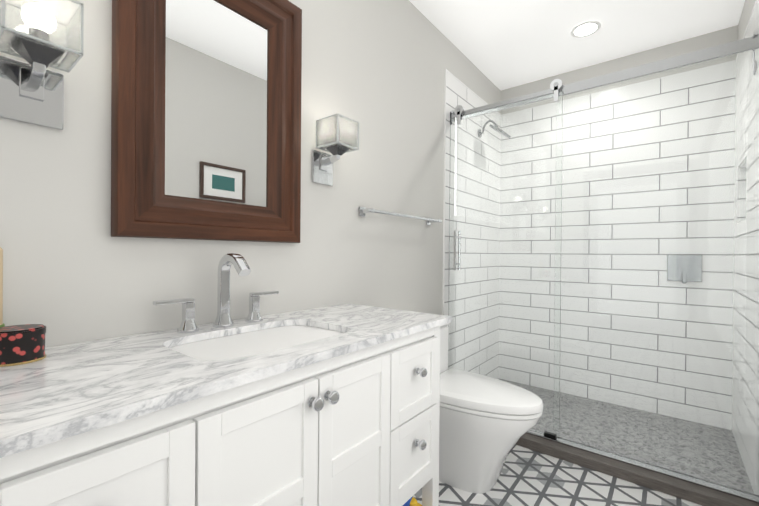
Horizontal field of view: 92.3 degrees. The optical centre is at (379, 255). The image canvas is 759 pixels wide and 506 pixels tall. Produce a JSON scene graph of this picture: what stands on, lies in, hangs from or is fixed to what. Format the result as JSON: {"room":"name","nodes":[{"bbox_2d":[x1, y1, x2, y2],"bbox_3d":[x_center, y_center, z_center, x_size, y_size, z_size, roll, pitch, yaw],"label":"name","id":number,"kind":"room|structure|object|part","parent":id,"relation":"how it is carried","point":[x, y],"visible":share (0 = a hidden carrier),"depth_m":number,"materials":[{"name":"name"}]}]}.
{"room":"bathroom","nodes":[
{"label":"bathroom","id":0,"kind":"room"},
{"bbox_2d":[0,0,500,346],"bbox_3d":[-0.768,-0.181,0.926,0.100,2.440,5.800,1,0,39],"label":"wall","id":1,"kind":"structure","parent":0,"point":[74,271],"depth_m":1.42,"materials":[{"name":"grey paint"}]},
{"bbox_2d":[0,0,83,129],"bbox_3d":[-0.725,-0.414,0.773,0.150,0.240,0.121,1,0,39],"label":"sconce","id":2,"kind":"object","parent":1,"relation":"attached to","point":[33,93],"visible":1,"depth_m":0.78,"materials":[{"name":"silver metal"}]},
{"bbox_3d":[-0.713,-0.495,0.763,0.054,0.055,0.054,1,0,39],"label":"bulb","id":3,"kind":"part","parent":2,"relation":"part of","materials":[{"name":"white glass"}]},
{"bbox_2d":[111,0,301,242],"bbox_3d":[-0.489,-0.487,1.153,0.044,0.879,0.587,1,0,39],"label":"mirror","id":4,"kind":"object","parent":1,"relation":"attached to","point":[205,119],"visible":0.98,"depth_m":1.12,"materials":[{"name":"brown wood"}]},
{"bbox_2d":[312,113,358,185],"bbox_3d":[-0.179,-0.413,1.459,0.150,0.240,0.121,1,0,39],"label":"sconce","id":5,"kind":"object","parent":1,"relation":"attached to","point":[337,135],"visible":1,"depth_m":1.44,"materials":[{"name":"white glass"}]},
{"bbox_2d":[358,207,441,224],"bbox_3d":[0.132,-0.202,1.910,0.077,0.044,0.670,1,0,39],"label":"towel rail","id":6,"kind":"object","parent":1,"relation":"attached to","point":[362,211],"visible":1,"depth_m":1.78,"materials":[{"name":"silver metal"}]},
{"bbox_2d":[444,71,486,325],"bbox_3d":[0.713,-0.065,2.701,0.008,2.220,0.962,1,0,39],"label":"wall tile","id":7,"kind":"structure","parent":1,"relation":"attached to","point":[460,93],"depth_m":2.36,"materials":[{"name":"white tile"}]},
{"bbox_2d":[443,69,487,314],"bbox_3d":[0.704,-0.069,2.689,0.009,2.228,0.948,1,0,39],"label":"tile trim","id":8,"kind":"structure","parent":1,"relation":"attached to","point":[445,172],"depth_m":2.32,"materials":[{"name":"white"}]},
{"bbox_2d":[413,445,701,505],"bbox_3d":[-0.176,1.096,0.452,1.638,0.100,5.800,1,0,39],"label":"floor","id":9,"kind":"structure","parent":0,"point":[528,477],"depth_m":1.63,"materials":[{"name":"tile"}]},
{"bbox_2d":[0,253,451,505],"bbox_3d":[-0.322,0.519,0.985,0.533,1.047,1.230,1,0,39],"label":"bathroom vanity","id":10,"kind":"object","parent":9,"relation":"on","point":[336,405],"visible":1,"depth_m":0.76,"materials":[{"name":"painted wood"},{"name":"chrome"}]},
{"bbox_2d":[0,247,4,326],"bbox_3d":[-0.797,0.074,0.742,0.048,0.275,0.048,1,0,39],"label":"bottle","id":11,"kind":"object","parent":10,"relation":"on","point":[2,324],"visible":0.63,"depth_m":0.75,"materials":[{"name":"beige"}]},
{"bbox_2d":[0,324,45,366],"bbox_3d":[-0.731,0.179,0.737,0.086,0.066,0.086,1,0,39],"label":"tin box","id":12,"kind":"object","parent":10,"relation":"on","point":[22,344],"visible":1,"depth_m":0.71,"materials":[{"name":"black metal"}]},
{"bbox_2d":[403,496,421,505],"bbox_3d":[0.061,0.860,1.235,0.119,0.140,0.224,1,0,39],"label":"plush toy","id":13,"kind":"object","parent":10,"relation":"in","point":[412,501],"visible":0.31,"depth_m":1.22,"materials":[{"name":"blue"}]},
{"bbox_2d":[439,322,543,493],"bbox_3d":[0.404,0.696,1.742,0.711,0.700,0.392,1,0,39],"label":"toilet","id":14,"kind":"object","parent":9,"relation":"on","point":[486,423],"visible":0.44,"depth_m":1.58,"materials":[{"name":"white ceramic"}]},
{"bbox_2d":[515,430,758,505],"bbox_3d":[0.985,1.020,1.910,1.438,0.060,0.128,1,0,39],"label":"shower curb","id":15,"kind":"object","parent":9,"relation":"on","point":[684,486],"depth_m":1.69,"materials":[{"name":"brown stone"}]},
{"bbox_2d":[448,29,758,495],"bbox_3d":[1.004,0.022,1.919,1.434,1.934,0.087,1,0,39],"label":"shower","id":16,"kind":"object","parent":15,"relation":"on","point":[604,262],"visible":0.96,"depth_m":1.79,"materials":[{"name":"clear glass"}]},
{"bbox_2d":[409,0,744,89],"bbox_3d":[-0.157,-1.444,0.443,1.638,0.100,5.800,1,0,39],"label":"ceiling","id":17,"kind":"structure","parent":0,"point":[503,44],"depth_m":2.23,"materials":[{"name":"white paint"}]},
{"bbox_2d":[571,21,600,37],"bbox_3d":[1.266,-1.385,2.238,0.164,0.008,0.164,1,0,39],"label":"recessed light","id":18,"kind":"object","parent":17,"relation":"in","point":[584,29],"visible":1,"depth_m":2.23,"materials":[{"name":"white plastic"}]},
{"bbox_2d":[501,25,737,100],"bbox_3d":[1.609,-0.168,2.677,1.438,2.440,0.100,1,0,39],"label":"wall","id":19,"kind":"structure","parent":0,"point":[709,40],"depth_m":2.51,"materials":[{"name":"grey paint"}]},
{"bbox_2d":[738,0,755,39],"bbox_3d":[0.435,-0.168,-0.032,0.100,2.440,5.800,1,0,39],"label":"wall","id":20,"kind":"structure","parent":0,"point":[748,6],"depth_m":1.98,"materials":[{"name":"grey paint"}]},
{"bbox_2d":[744,0,758,38],"bbox_3d":[1.865,-0.053,1.784,0.093,2.220,0.962,1,0,39],"label":"wall tile","id":21,"kind":"structure","parent":20,"relation":"attached to","point":[753,25],"depth_m":1.72,"materials":[{"name":"white tile"}]}
]}

